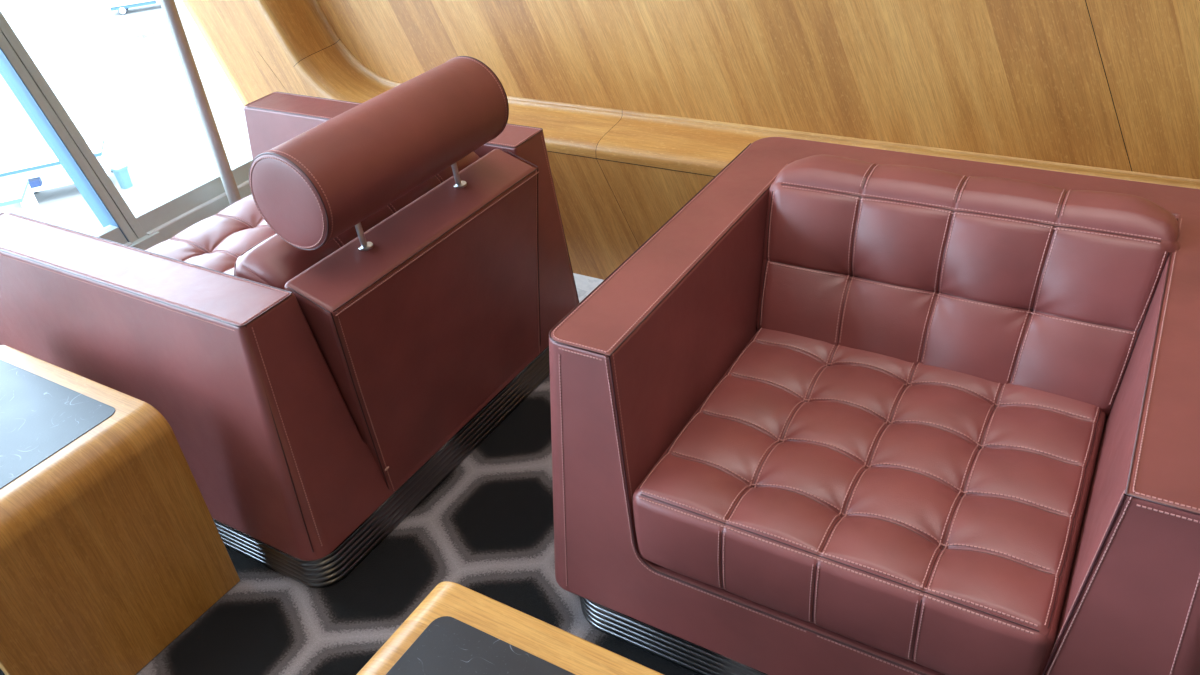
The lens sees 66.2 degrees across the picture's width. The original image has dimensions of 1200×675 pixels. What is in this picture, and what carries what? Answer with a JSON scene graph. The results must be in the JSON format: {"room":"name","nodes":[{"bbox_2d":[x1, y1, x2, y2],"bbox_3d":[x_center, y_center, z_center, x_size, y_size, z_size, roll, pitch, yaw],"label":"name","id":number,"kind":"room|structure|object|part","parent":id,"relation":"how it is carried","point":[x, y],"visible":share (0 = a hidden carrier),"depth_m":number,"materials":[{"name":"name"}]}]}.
{"room":"lounge","nodes":[
{"label":"lounge","id":0,"kind":"room"},
{"bbox_2d":[0,375,698,674],"bbox_3d":[-0.367,1.953,-0.235,6.001,0.001,7.350,14,39,28],"label":"floor","id":1,"kind":"structure","parent":0,"point":[487,529],"depth_m":1.92,"materials":[{"name":"carpet"}]},
{"bbox_2d":[90,225,131,245],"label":"window","id":2,"kind":"structure","parent":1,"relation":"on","point":[112,233],"depth_m":2.90,"materials":[{"name":"grey metal"}]},
{"bbox_2d":[0,345,239,674],"bbox_3d":[-1.144,0.371,1.826,0.579,0.470,0.426,14,39,28],"label":"side table","id":3,"kind":"object","parent":1,"relation":"on","point":[111,546],"visible":1,"depth_m":1.69,"materials":[{"name":"oak"},{"name":"black marble"}]},
{"bbox_2d":[159,0,240,204],"bbox_3d":[-1.358,-1.532,2.415,0.041,2.996,0.041,14,39,28],"label":"steel post","id":4,"kind":"object","parent":1,"relation":"on","point":[169,8],"visible":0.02,"depth_m":2.92,"materials":[{"name":"silver metal"}]},
{"bbox_2d":[0,56,578,587],"bbox_3d":[-0.755,-0.201,2.244,1.072,0.881,1.044,14,39,28],"label":"armchair","id":5,"kind":"object","parent":1,"relation":"on","point":[320,350],"visible":0.98,"depth_m":1.87,"materials":[{"name":"leather"}]},
{"bbox_2d":[145,195,274,274],"bbox_3d":[-0.866,-0.133,2.377,0.730,0.170,0.636,14,39,28],"label":"seat cushion","id":6,"kind":"object","parent":5,"relation":"on","point":[215,242],"depth_m":2.46,"materials":[{"name":"leather"}]},
{"bbox_2d":[235,152,479,289],"bbox_3d":[-0.534,-0.192,2.086,0.163,0.365,0.670,35,46,10],"label":"cushion","id":7,"kind":"object","parent":5,"relation":"on","point":[272,261],"depth_m":1.80,"materials":[{"name":"leather"}]},
{"bbox_3d":[-0.344,-0.041,2.059,0.120,0.535,0.682,14,39,28],"label":"panel","id":8,"kind":"part","parent":5,"relation":"part of","materials":[{"name":"leather"}]},
{"bbox_2d":[357,581,663,674],"bbox_3d":[-0.083,0.700,1.162,0.579,0.470,0.428,14,39,28],"label":"side table","id":9,"kind":"object","parent":1,"relation":"on","point":[457,629],"visible":1,"depth_m":1.20,"materials":[{"name":"oak"},{"name":"black marble"}]},
{"bbox_2d":[549,137,1199,674],"bbox_3d":[0.567,0.124,1.716,1.033,0.691,0.982,14,39,28],"label":"armchair","id":10,"kind":"object","parent":1,"relation":"on","point":[847,409],"visible":1,"depth_m":1.55,"materials":[{"name":"leather"}]},
{"bbox_2d":[633,328,1105,674],"bbox_3d":[0.474,0.241,1.600,0.653,0.170,0.590,14,39,28],"label":"seat cushion","id":11,"kind":"object","parent":10,"relation":"on","point":[909,512],"depth_m":1.48,"materials":[{"name":"leather"}]},
{"bbox_2d":[756,155,1179,417],"bbox_3d":[0.656,-0.117,1.751,0.730,0.391,0.163,14,13,28],"label":"cushion","id":12,"kind":"object","parent":10,"relation":"on","point":[1007,290],"depth_m":1.67,"materials":[{"name":"leather"}]},
{"bbox_2d":[182,0,1199,279],"bbox_3d":[0.694,-1.262,1.678,7.400,3.000,0.172,14,39,28],"label":"wall","id":13,"kind":"structure","parent":0,"point":[1110,84],"depth_m":2.37,"materials":[{"name":"brown wood"}]},
{"bbox_2d":[0,11,252,249],"bbox_3d":[-1.956,-1.668,2.718,1.363,3.000,0.685,14,39,28],"label":"window","id":14,"kind":"structure","parent":13,"relation":"in","point":[158,222],"depth_m":2.88,"materials":[{"name":"grey metal"}]},
{"bbox_3d":[-1.340,-0.521,3.178,0.066,0.052,0.610,14,39,28],"label":"sill frame","id":15,"kind":"part","parent":14,"relation":"part of","materials":[{"name":"grey metal"}]},
{"bbox_3d":[0.748,-1.177,1.578,7.177,2.962,0.001,14,39,28],"label":"panel","id":16,"kind":"part","parent":13,"relation":"part of","materials":[{"name":"brown wood"}]},
{"bbox_2d":[573,273,603,302],"bbox_3d":[1.396,0.219,2.057,5.900,0.004,0.164,14,39,28],"label":"floor","id":17,"kind":"structure","parent":13,"relation":"attached to","point":[585,285],"depth_m":2.86,"materials":[{"name":"grey stone"}]},
{"bbox_3d":[-0.669,-1.847,2.369,4.161,2.550,0.001,14,39,28],"label":"recessed panel","id":18,"kind":"part","parent":13,"relation":"part of","materials":[{"name":"brown wood"}]},
{"bbox_2d":[253,0,1199,188],"bbox_3d":[0.863,-1.382,1.460,6.960,2.590,0.168,14,39,28],"label":"trim","id":19,"kind":"structure","parent":13,"relation":"attached to","point":[301,28],"depth_m":2.67,"materials":[{"name":"brown wood"}]},
{"bbox_3d":[-1.580,-2.080,2.748,1.264,2.420,0.167,14,39,28],"label":"ledge moulding","id":20,"kind":"part","parent":19,"relation":"part of","materials":[{"name":"brown wood"}]},
{"bbox_3d":[-0.481,-0.775,2.914,1.174,0.214,0.167,14,39,28],"label":"ledge moulding","id":21,"kind":"part","parent":19,"relation":"part of","materials":[{"name":"brown wood"}]},
{"bbox_3d":[1.990,-0.085,1.598,4.588,0.084,0.167,14,39,28],"label":"ledge moulding","id":22,"kind":"part","parent":19,"relation":"part of","materials":[{"name":"brown wood"}]},
{"bbox_3d":[2.013,-1.155,0.898,4.366,2.550,0.001,14,39,28],"label":"recessed panel","id":23,"kind":"part","parent":13,"relation":"part of","materials":[{"name":"brown wood"}]},
{"label":"outside","id":24,"kind":"structure","parent":0,"visible":0},
{"bbox_2d":[0,0,251,234],"bbox_3d":[-44.886,-23.683,60.576,137.500,0.001,180.000,14,39,28],"label":"apron","id":25,"kind":"object","parent":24,"point":[116,86],"depth_m":33.80,"materials":[{"name":"concrete"}]},
{"bbox_2d":[0,177,46,222],"bbox_3d":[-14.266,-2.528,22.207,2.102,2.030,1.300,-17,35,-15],"label":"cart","id":26,"kind":"object","parent":25,"relation":"on","point":[19,190],"visible":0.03,"depth_m":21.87,"materials":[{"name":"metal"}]},
{"bbox_3d":[-13.635,-2.866,22.293,0.060,1.420,1.160,-17,35,-15],"label":"panel","id":27,"kind":"part","parent":26,"relation":"part of","materials":[{"name":"white"}]},
{"bbox_2d":[0,137,112,192],"bbox_3d":[-15.457,-4.753,26.510,3.102,1.150,1.300,-17,35,-15],"label":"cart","id":28,"kind":"object","parent":25,"relation":"on","point":[39,159],"visible":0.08,"depth_m":26.14,"materials":[{"name":"metal"}]},
{"bbox_3d":[-16.860,-4.481,26.021,0.060,0.540,1.160,-17,35,-15],"label":"panel","id":29,"kind":"part","parent":28,"relation":"part of","materials":[{"name":"white"}]},
{"bbox_2d":[28,177,41,187],"bbox_3d":[-16.041,-4.373,26.029,0.420,0.200,0.300,-17,35,-15],"label":"suitcase","id":30,"kind":"object","parent":28,"relation":"on","point":[33,182],"visible":0.56,"depth_m":25.95,"materials":[{"name":"blue plastic"}]},
{"bbox_3d":[-14.364,-5.229,26.727,0.060,0.540,1.160,-17,35,-15],"label":"panel","id":31,"kind":"part","parent":28,"relation":"part of","materials":[{"name":"white"}]},
{"bbox_2d":[110,164,132,188],"bbox_3d":[-13.740,-4.619,26.508,0.360,0.620,0.360,14,39,28],"label":"litter bin","id":32,"kind":"object","parent":25,"relation":"on","point":[120,171],"visible":1,"depth_m":26.39,"materials":[{"name":"teal plastic"}]},
{"bbox_2d":[107,0,159,14],"bbox_3d":[-22.949,-17.134,45.872,2.910,1.500,1.130,-15,35,-13],"label":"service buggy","id":33,"kind":"object","parent":25,"relation":"on","point":[122,6],"visible":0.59,"depth_m":45.48,"materials":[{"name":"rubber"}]}
]}

